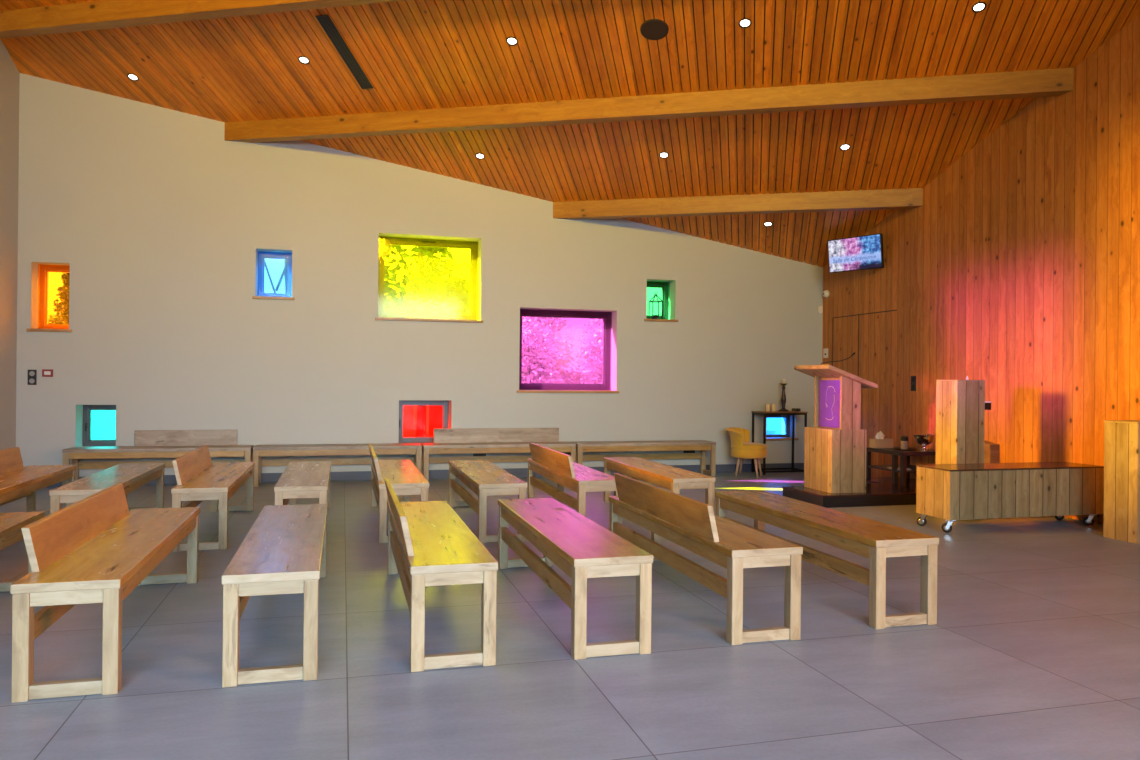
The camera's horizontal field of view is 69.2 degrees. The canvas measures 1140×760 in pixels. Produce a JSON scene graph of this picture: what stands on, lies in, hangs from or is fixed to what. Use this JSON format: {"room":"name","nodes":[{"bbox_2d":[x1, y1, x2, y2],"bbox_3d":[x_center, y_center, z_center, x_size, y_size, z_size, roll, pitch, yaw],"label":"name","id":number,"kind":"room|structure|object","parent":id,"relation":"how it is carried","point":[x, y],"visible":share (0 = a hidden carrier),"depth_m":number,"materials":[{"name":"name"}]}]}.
{"room":"house of worship","nodes":[
{"label":"house of worship","id":0,"kind":"room"},
{"bbox_2d":[0,39,19,449],"bbox_3d":[-4.402,-3.472,2.216,0.300,9.402,14.620,1,0,-15],"label":"wall","id":1,"kind":"structure","parent":0,"point":[9,73],"depth_m":9.04,"materials":[{"name":"paint"}]},
{"bbox_2d":[16,73,822,476],"bbox_3d":[-1.324,-1.148,10.855,10.860,4.824,0.400,1,0,-15],"label":"wall","id":2,"kind":"structure","parent":0,"point":[160,222],"depth_m":10.18,"materials":[{"name":"paint"}]},
{"bbox_2d":[28,370,36,384],"bbox_3d":[-6.075,-0.031,9.336,0.088,0.172,0.016,1,0,-15],"label":"power socket","id":3,"kind":"object","parent":2,"relation":"attached to","point":[32,374],"visible":1,"depth_m":9.33,"materials":[{"name":"black plastic"}]},
{"bbox_2d":[42,369,52,376],"bbox_3d":[-5.926,-0.078,9.377,0.110,0.085,0.016,1,0,-15],"label":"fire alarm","id":4,"kind":"object","parent":2,"relation":"attached to","point":[45,372],"visible":1,"depth_m":9.37,"materials":[{"name":"red plastic"}]},
{"bbox_2d":[26,265,71,331],"bbox_3d":[-5.943,-0.941,9.539,0.454,0.789,0.370,1,0,-15],"label":"window","id":5,"kind":"structure","parent":2,"relation":"in","point":[44,326],"depth_m":9.61,"materials":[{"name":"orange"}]},
{"bbox_2d":[83,405,115,445],"bbox_3d":[-5.533,0.534,9.792,0.417,0.498,0.105,1,0,-15],"label":"window","id":6,"kind":"structure","parent":2,"relation":"in","point":[99,421],"depth_m":9.79,"materials":[{"name":"grey"}]},
{"bbox_2d":[252,252,294,299],"bbox_3d":[-3.631,-1.280,10.174,0.486,0.608,0.370,1,0,-15],"label":"window","id":7,"kind":"structure","parent":2,"relation":"in","point":[262,256],"depth_m":10.27,"materials":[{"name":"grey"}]},
{"bbox_2d":[399,400,448,442],"bbox_3d":[-1.917,0.539,10.786,0.660,0.560,0.105,1,0,-15],"label":"window","id":8,"kind":"structure","parent":2,"relation":"in","point":[418,419],"depth_m":10.79,"materials":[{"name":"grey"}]},
{"bbox_2d":[45,463,803,487],"bbox_3d":[-1.291,1.207,10.653,10.260,0.115,0.016,1,0,-15],"label":"baseboard","id":9,"kind":"structure","parent":2,"relation":"attached to","point":[720,468],"depth_m":10.57,"materials":[{"name":"grey stone"}]},
{"bbox_2d":[375,236,482,322],"bbox_3d":[-1.818,-1.291,10.672,1.363,1.094,0.370,1,0,-15],"label":"window","id":10,"kind":"structure","parent":2,"relation":"in","point":[473,246],"depth_m":10.75,"materials":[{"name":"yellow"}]},
{"bbox_2d":[517,309,618,392],"bbox_3d":[-0.056,-0.386,11.158,1.409,1.120,0.370,1,0,-15],"label":"window","id":11,"kind":"structure","parent":2,"relation":"in","point":[562,351],"depth_m":11.21,"materials":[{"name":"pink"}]},
{"bbox_2d":[224,66,1072,142],"bbox_3d":[0.365,-2.949,8.974,9.159,0.260,0.160,1,0,12],"label":"beam","id":12,"kind":"structure","parent":2,"relation":"attached to","point":[1049,82],"depth_m":8.75,"materials":[{"name":"brown wood"}]},
{"bbox_2d":[644,281,677,321],"bbox_3d":[1.210,-1.090,11.505,0.494,0.577,0.370,1,0,-15],"label":"window","id":13,"kind":"structure","parent":2,"relation":"in","point":[662,289],"depth_m":11.56,"materials":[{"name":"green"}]},
{"bbox_2d":[649,292,662,318],"bbox_3d":[1.189,-1.030,11.463,0.152,0.383,0.152,1,0,-15],"label":"lantern","id":14,"kind":"object","parent":13,"relation":"on","point":[656,295],"visible":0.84,"depth_m":11.43,"materials":[{"name":"black metal"}]},
{"bbox_2d":[683,450,694,452],"bbox_3d":[1.653,1.006,11.462,0.170,0.075,0.016,1,0,-15],"label":"power socket","id":15,"kind":"object","parent":2,"relation":"attached to","point":[684,451],"visible":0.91,"depth_m":11.46,"materials":[{"name":"black plastic"}]},
{"bbox_2d":[553,187,922,219],"bbox_3d":[2.030,-2.252,10.536,4.583,0.260,0.161,1,0,12],"label":"beam","id":16,"kind":"structure","parent":2,"relation":"attached to","point":[892,198],"depth_m":10.43,"materials":[{"name":"brown wood"}]},
{"bbox_2d":[766,415,798,440],"bbox_3d":[2.993,0.686,11.962,0.537,0.358,0.300,1,0,-15],"label":"window","id":17,"kind":"structure","parent":2,"relation":"in","point":[769,437],"depth_m":12.02,"materials":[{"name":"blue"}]},
{"bbox_2d":[817,306,822,312],"bbox_3d":[3.622,-1.017,11.986,0.070,0.100,0.045,1,0,-15],"label":"sensor","id":18,"kind":"object","parent":2,"relation":"attached to","point":[819,308],"visible":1,"depth_m":11.96,"materials":[{"name":"white plastic"}]},
{"bbox_2d":[0,472,1139,759],"bbox_3d":[0.603,1.338,3.757,10.860,0.120,14.920,1,0,-15],"label":"floor","id":19,"kind":"structure","parent":0,"point":[1032,651],"depth_m":3.76,"materials":[{"name":"grey tile"}]},
{"bbox_2d":[0,512,44,591],"bbox_3d":[-3.064,1.013,3.951,0.385,0.460,1.920,1,0,-15],"label":"bench","id":20,"kind":"object","parent":19,"relation":"on","point":[11,523],"visible":0.37,"depth_m":4.61,"materials":[{"name":"brown wood"}]},
{"bbox_2d":[0,447,75,516],"bbox_3d":[-4.443,0.909,6.548,0.419,0.644,1.920,1,0,-15],"label":"bench","id":21,"kind":"object","parent":19,"relation":"on","point":[17,481],"visible":0.8,"depth_m":6.90,"materials":[{"name":"brown wood"}]},
{"bbox_2d":[10,483,199,702],"bbox_3d":[-2.252,0.929,4.169,0.419,0.644,1.920,1,0,-15],"label":"bench","id":22,"kind":"object","parent":19,"relation":"on","point":[93,549],"visible":1,"depth_m":3.51,"materials":[{"name":"brown wood"}]},
{"bbox_2d":[49,463,164,513],"bbox_3d":[-3.737,1.008,6.795,0.385,0.460,1.920,1,0,-15],"label":"bench","id":23,"kind":"object","parent":19,"relation":"on","point":[133,476],"visible":0.52,"depth_m":6.60,"materials":[{"name":"brown wood"}]},
{"bbox_2d":[62,430,253,486],"bbox_3d":[-4.686,0.909,9.505,1.940,0.644,0.385,1,0,-15],"label":"bench","id":24,"kind":"object","parent":19,"relation":"on","point":[147,443],"visible":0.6,"depth_m":9.55,"materials":[{"name":"brown wood"}]},
{"bbox_2d":[171,445,254,551],"bbox_3d":[-2.973,0.924,6.953,0.419,0.644,1.920,1,0,-15],"label":"bench","id":25,"kind":"object","parent":19,"relation":"on","point":[199,479],"visible":0.97,"depth_m":6.42,"materials":[{"name":"brown wood"}]},
{"bbox_2d":[222,504,327,686],"bbox_3d":[-1.494,1.028,4.352,0.385,0.460,1.920,1,0,-15],"label":"bench","id":26,"kind":"object","parent":19,"relation":"on","point":[283,551],"visible":1,"depth_m":3.48,"materials":[{"name":"brown wood"}]},
{"bbox_2d":[274,461,330,545],"bbox_3d":[-2.269,1.023,7.115,0.385,0.460,1.920,1,0,-15],"label":"bench","id":27,"kind":"object","parent":19,"relation":"on","point":[304,479],"visible":0.7,"depth_m":6.54,"materials":[{"name":"brown wood"}]},
{"bbox_2d":[253,443,421,486],"bbox_3d":[-2.797,1.020,10.025,1.940,0.460,0.385,1,0,-15],"label":"bench","id":28,"kind":"object","parent":19,"relation":"on","point":[259,451],"visible":0.79,"depth_m":9.94,"materials":[{"name":"brown wood"}]},
{"bbox_2d":[368,443,428,543],"bbox_3d":[-1.557,0.938,7.331,0.419,0.644,1.920,1,0,-15],"label":"bench","id":29,"kind":"object","parent":19,"relation":"on","point":[406,480],"visible":0.8,"depth_m":6.65,"materials":[{"name":"brown wood"}]},
{"bbox_2d":[384,478,497,671],"bbox_3d":[-0.775,0.944,4.544,0.419,0.644,1.920,1,0,-15],"label":"bench","id":30,"kind":"object","parent":19,"relation":"on","point":[429,544],"visible":1,"depth_m":3.71,"materials":[{"name":"brown wood"}]},
{"bbox_2d":[448,460,526,542],"bbox_3d":[-0.776,1.037,7.380,0.385,0.460,1.920,1,0,-15],"label":"bench","id":31,"kind":"object","parent":19,"relation":"on","point":[484,478],"visible":0.92,"depth_m":6.79,"materials":[{"name":"brown wood"}]},
{"bbox_2d":[421,428,575,481],"bbox_3d":[-0.906,0.946,10.544,1.940,0.644,0.385,1,0,-15],"label":"bench","id":32,"kind":"object","parent":19,"relation":"on","point":[446,440],"visible":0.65,"depth_m":10.58,"materials":[{"name":"brown wood"}]},
{"bbox_2d":[527,442,621,529],"bbox_3d":[-0.017,0.953,7.651,0.419,0.644,1.920,1,0,-15],"label":"bench","id":33,"kind":"object","parent":19,"relation":"on","point":[558,467],"visible":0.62,"depth_m":7.23,"materials":[{"name":"brown wood"}]},
{"bbox_2d":[498,498,652,659],"bbox_3d":[-0.052,1.043,4.727,0.385,0.460,1.920,1,0,-15],"label":"bench","id":34,"kind":"object","parent":19,"relation":"on","point":[582,548],"visible":1,"depth_m":4.04,"materials":[{"name":"brown wood"}]},
{"bbox_2d":[570,440,715,475],"bbox_3d":[0.983,1.057,11.064,1.940,0.460,0.385,1,0,-15],"label":"bench","id":35,"kind":"object","parent":19,"relation":"on","point":[666,445],"visible":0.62,"depth_m":11.04,"materials":[{"name":"brown wood"}]},
{"bbox_2d":[603,457,714,510],"bbox_3d":[0.789,1.053,7.873,0.385,0.460,1.920,1,0,-15],"label":"bench","id":36,"kind":"object","parent":19,"relation":"on","point":[674,479],"visible":0.59,"depth_m":7.43,"materials":[{"name":"brown wood"}]},
{"bbox_2d":[609,473,802,644],"bbox_3d":[0.694,0.958,4.953,0.419,0.644,1.920,1,0,-15],"label":"bench","id":37,"kind":"object","parent":19,"relation":"on","point":[691,524],"visible":0.89,"depth_m":4.31,"materials":[{"name":"brown wood"}]},
{"bbox_2d":[726,427,766,477],"bbox_3d":[2.368,0.977,11.180,0.555,0.652,0.555,1,0,-36],"label":"accent chair","id":38,"kind":"object","parent":19,"relation":"on","point":[741,447],"visible":1,"depth_m":11.01,"materials":[{"name":"yellow fabric"}]},
{"bbox_2d":[751,411,807,474],"bbox_3d":[2.936,0.874,11.604,0.684,0.865,0.363,1,0,-15],"label":"console table","id":39,"kind":"object","parent":19,"relation":"on","point":[764,413],"visible":0.91,"depth_m":11.52,"materials":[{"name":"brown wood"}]},
{"bbox_2d":[778,379,788,411],"bbox_3d":[3.009,0.213,11.645,0.148,0.457,0.148,1,0,-15],"label":"candlestick","id":40,"kind":"object","parent":39,"relation":"on","point":[783,396],"visible":1,"depth_m":11.62,"materials":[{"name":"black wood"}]},
{"bbox_2d":[715,490,938,628],"bbox_3d":[1.508,1.058,5.239,0.385,0.460,1.920,1,0,-15],"label":"bench","id":41,"kind":"object","parent":19,"relation":"on","point":[874,540],"visible":0.82,"depth_m":4.56,"materials":[{"name":"brown wood"}]},
{"bbox_2d":[782,477,915,507],"bbox_3d":[3.327,1.246,9.302,1.936,0.125,1.336,1,0,-15],"label":"platform","id":42,"kind":"object","parent":19,"relation":"on","point":[880,491],"visible":0.57,"depth_m":8.65,"materials":[{"name":"black wood"}]},
{"bbox_2d":[794,352,877,492],"bbox_3d":[2.846,0.437,8.901,0.585,1.483,0.685,1,0,-15],"label":"lectern","id":43,"kind":"object","parent":42,"relation":"on","point":[835,447],"visible":1,"depth_m":8.67,"materials":[{"name":"brown wood"}]},
{"bbox_2d":[866,447,935,485],"bbox_3d":[3.926,1.000,9.679,0.620,0.380,0.720,1,0,-15],"label":"side table","id":44,"kind":"object","parent":42,"relation":"on","point":[904,455],"visible":0.7,"depth_m":9.42,"materials":[{"name":"black wood"}]},
{"bbox_2d":[869,431,893,447],"bbox_3d":[3.713,0.709,9.858,0.250,0.198,0.120,1,0,-15],"label":"tissue box","id":45,"kind":"object","parent":44,"relation":"on","point":[879,442],"visible":1,"depth_m":9.81,"materials":[{"name":"beige cardboard"}]},
{"bbox_2d":[868,465,915,472],"bbox_3d":[3.925,1.038,9.679,0.590,0.023,0.680,1,0,-15],"label":"shelf","id":46,"kind":"object","parent":44,"relation":"attached to","point":[882,467],"depth_m":9.57,"materials":[{"name":"black wood"}]},
{"bbox_2d":[893,448,916,449],"bbox_3d":[3.888,0.803,9.595,0.256,0.012,0.255,1,0,-15],"label":"tray","id":47,"kind":"object","parent":44,"relation":"on","point":[893,448],"visible":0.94,"depth_m":9.56,"materials":[{"name":"black plastic"}]},
{"bbox_2d":[900,436,907,448],"bbox_3d":[3.879,0.729,9.593,0.086,0.148,0.086,1,0,-15],"label":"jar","id":48,"kind":"object","parent":47,"relation":"on","point":[904,439],"visible":0.96,"depth_m":9.56,"materials":[{"name":"beige glass"}]},
{"bbox_2d":[914,434,934,450],"bbox_3d":[4.039,0.715,9.429,0.232,0.190,0.232,1,0,-15],"label":"bowl","id":49,"kind":"object","parent":44,"relation":"on","point":[922,439],"visible":1,"depth_m":9.37,"materials":[{"name":"silver metal"}]},
{"bbox_2d":[916,462,1103,532],"bbox_3d":[3.952,1.041,7.430,1.667,0.545,0.436,1,0,-15],"label":"platform","id":50,"kind":"object","parent":19,"relation":"on","point":[949,492],"visible":0.99,"depth_m":7.23,"materials":[{"name":"brown wood"}]},
{"bbox_2d":[935,380,984,463],"bbox_3d":[3.732,0.655,7.916,0.319,1.312,0.289,1,0,-15],"label":"stand","id":51,"kind":"object","parent":50,"relation":"on","point":[960,404],"visible":0.73,"depth_m":7.79,"materials":[{"name":"brown wood"}]},
{"bbox_2d":[1103,420,1139,543],"bbox_3d":[4.745,0.831,6.857,0.464,0.980,0.309,1,0,-15],"label":"wooden pedestal","id":52,"kind":"object","parent":19,"relation":"on","point":[1121,522],"visible":1,"depth_m":6.78,"materials":[{"name":"brown wood"}]},
{"bbox_2d":[0,0,1139,266],"bbox_3d":[0.650,-4.891,3.809,10.860,6.721,15.020,1,0,-15],"label":"ceiling","id":53,"kind":"structure","parent":0,"point":[414,54],"depth_m":8.74,"materials":[{"name":"brown wood"}]},
{"bbox_2d":[127,73,138,80],"bbox_3d":[-4.868,-3.378,9.212,0.120,0.055,0.116,1,0,6],"label":"ceiling light","id":54,"kind":"object","parent":53,"relation":"attached to","point":[133,77],"visible":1,"depth_m":9.21,"materials":[{"name":"white metal"}]},
{"bbox_2d":[0,0,403,38],"bbox_3d":[-0.316,-3.616,7.277,11.672,0.260,0.160,1,0,12],"label":"beam","id":55,"kind":"structure","parent":53,"relation":"attached to","point":[103,14],"depth_m":8.09,"materials":[{"name":"brown wood"}]},
{"bbox_2d":[298,56,309,63],"bbox_3d":[-2.803,-3.375,8.714,0.120,0.055,0.116,1,0,6],"label":"ceiling light","id":56,"kind":"object","parent":53,"relation":"attached to","point":[304,60],"visible":1,"depth_m":8.71,"materials":[{"name":"white"}]},
{"bbox_2d":[315,15,373,88],"bbox_3d":[-2.318,-3.385,8.564,0.135,0.391,1.012,1,0,12],"label":"ceiling vent","id":57,"kind":"object","parent":53,"relation":"in","point":[325,21],"visible":1,"depth_m":8.52,"materials":[{"name":"grey metal"}]},
{"bbox_2d":[475,153,484,158],"bbox_3d":[-1.098,-2.737,10.095,0.120,0.055,0.116,1,0,6],"label":"ceiling light","id":58,"kind":"object","parent":53,"relation":"attached to","point":[478,155],"visible":1,"depth_m":10.09,"materials":[{"name":"white"}]},
{"bbox_2d":[506,37,517,45],"bbox_3d":[-0.575,-3.363,8.199,0.120,0.055,0.116,1,0,6],"label":"ceiling light","id":59,"kind":"object","parent":53,"relation":"attached to","point":[512,41],"visible":1,"depth_m":8.19,"materials":[{"name":"white"}]},
{"bbox_2d":[640,18,668,39],"bbox_3d":[0.807,-3.350,7.896,0.273,0.108,0.260,1,0,8],"label":"ceiling speaker","id":60,"kind":"object","parent":53,"relation":"attached to","point":[651,29],"visible":1,"depth_m":7.88,"materials":[{"name":"black"}]},
{"bbox_2d":[659,151,668,157],"bbox_3d":[1.111,-2.661,9.769,0.120,0.055,0.116,1,0,6],"label":"ceiling light","id":61,"kind":"object","parent":53,"relation":"attached to","point":[664,154],"visible":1,"depth_m":9.76,"materials":[{"name":"white"}]},
{"bbox_2d":[739,17,751,27],"bbox_3d":[1.636,-3.338,7.727,0.120,0.055,0.116,1,0,6],"label":"ceiling light","id":62,"kind":"object","parent":53,"relation":"attached to","point":[743,23],"visible":1,"depth_m":7.72,"materials":[{"name":"white"}]},
{"bbox_2d":[763,221,772,226],"bbox_3d":[2.641,-2.083,11.026,0.120,0.055,0.116,1,0,6],"label":"ceiling light","id":63,"kind":"object","parent":53,"relation":"attached to","point":[767,224],"visible":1,"depth_m":11.03,"materials":[{"name":"white"}]},
{"bbox_2d":[840,143,850,150],"bbox_3d":[3.110,-2.636,9.348,0.120,0.055,0.116,1,0,6],"label":"ceiling light","id":64,"kind":"object","parent":53,"relation":"attached to","point":[845,146],"visible":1,"depth_m":9.35,"materials":[{"name":"white"}]},
{"bbox_2d":[972,1,985,11],"bbox_3d":[3.624,-3.307,7.327,0.120,0.055,0.116,1,0,6],"label":"ceiling light","id":65,"kind":"object","parent":53,"relation":"attached to","point":[980,6],"visible":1,"depth_m":7.32,"materials":[{"name":"white"}]},
{"bbox_2d":[822,15,1139,523],"bbox_3d":[5.772,-2.510,5.014,0.300,7.678,14.620,1,0,-15],"label":"wall","id":66,"kind":"structure","parent":0,"point":[1016,270],"depth_m":8.44,"materials":[{"name":"brown wood"}]},
{"bbox_2d":[823,348,827,357],"bbox_3d":[3.688,-0.386,11.923,0.016,0.135,0.110,1,0,-15],"label":"controller","id":67,"kind":"object","parent":66,"relation":"attached to","point":[825,351],"visible":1,"depth_m":11.92,"materials":[{"name":"white plastic"}]},
{"bbox_2d":[823,290,829,297],"bbox_3d":[3.675,-1.240,11.897,0.067,0.110,0.110,1,0,-15],"label":"detector","id":68,"kind":"object","parent":66,"relation":"attached to","point":[826,293],"visible":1,"depth_m":11.86,"materials":[{"name":"white plastic"}]},
{"bbox_2d":[828,233,883,272],"bbox_3d":[3.798,-1.659,10.912,0.230,0.441,0.760,1,0,-41],"label":"television","id":69,"kind":"object","parent":66,"relation":"attached to","point":[865,252],"visible":1,"depth_m":10.83,"materials":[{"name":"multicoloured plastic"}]},
{"bbox_2d":[832,310,896,376],"bbox_3d":[3.919,0.164,11.090,0.008,2.103,1.415,1,0,-15],"label":"door frame","id":70,"kind":"structure","parent":66,"relation":"in","point":[889,310],"depth_m":11.18,"materials":[{"name":"black wood"}]},
{"bbox_2d":[911,376,915,390],"bbox_3d":[4.187,0.042,10.088,0.017,0.185,0.088,1,0,-15],"label":"light switch","id":71,"kind":"object","parent":66,"relation":"attached to","point":[913,378],"visible":1,"depth_m":10.07,"materials":[{"name":"black plastic"}]},
{"bbox_2d":[985,401,990,409],"bbox_3d":[4.467,0.273,8.913,0.092,0.092,0.100,1,0,-15],"label":"wall bracket","id":72,"kind":"object","parent":66,"relation":"attached to","point":[987,403],"visible":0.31,"depth_m":8.88,"materials":[{"name":"black metal"}]},
{"bbox_2d":[984,441,999,462],"bbox_3d":[4.464,0.807,8.856,0.118,0.305,0.230,1,0,-15],"label":"wall block","id":73,"kind":"object","parent":66,"relation":"attached to","point":[991,450],"visible":0.35,"depth_m":8.75,"materials":[{"name":"brown wood"}]},
{"label":"outside","id":74,"kind":"structure","parent":0,"visible":0},
{"bbox_2d":[766,418,780,433],"bbox_3d":[-13.403,1.522,48.702,120.000,0.300,78.980,1,0,-15],"label":"ground","id":75,"kind":"structure","parent":74,"point":[773,425],"depth_m":27.95,"materials":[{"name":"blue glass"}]},
{"bbox_2d":[48,314,65,323],"bbox_3d":[-9.795,0.080,15.459,1.435,2.660,1.060,1,0,-15],"label":"shrub","id":76,"kind":"object","parent":75,"relation":"on","point":[50,318],"visible":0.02,"depth_m":15.38,"materials":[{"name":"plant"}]},
{"bbox_2d":[48,273,69,324],"bbox_3d":[-10.522,-0.485,17.325,1.056,3.728,1.011,1,0,-15],"label":"conifer","id":77,"kind":"object","parent":75,"relation":"on","point":[62,305],"visible":0.27,"depth_m":17.20,"materials":[{"name":"brown plant"}]},
{"bbox_2d":[265,260,286,293],"bbox_3d":[-5.721,-2.174,16.564,1.791,7.203,0.703,1,0,-36],"label":"tree","id":78,"kind":"object","parent":75,"relation":"on","point":[284,272],"visible":0.04,"depth_m":16.54,"materials":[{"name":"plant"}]},
{"bbox_2d":[384,245,469,314],"bbox_3d":[-2.915,-1.746,17.178,3.059,6.404,1.477,1,0,-15],"label":"tree","id":79,"kind":"object","parent":75,"relation":"on","point":[456,290],"visible":0.29,"depth_m":16.92,"materials":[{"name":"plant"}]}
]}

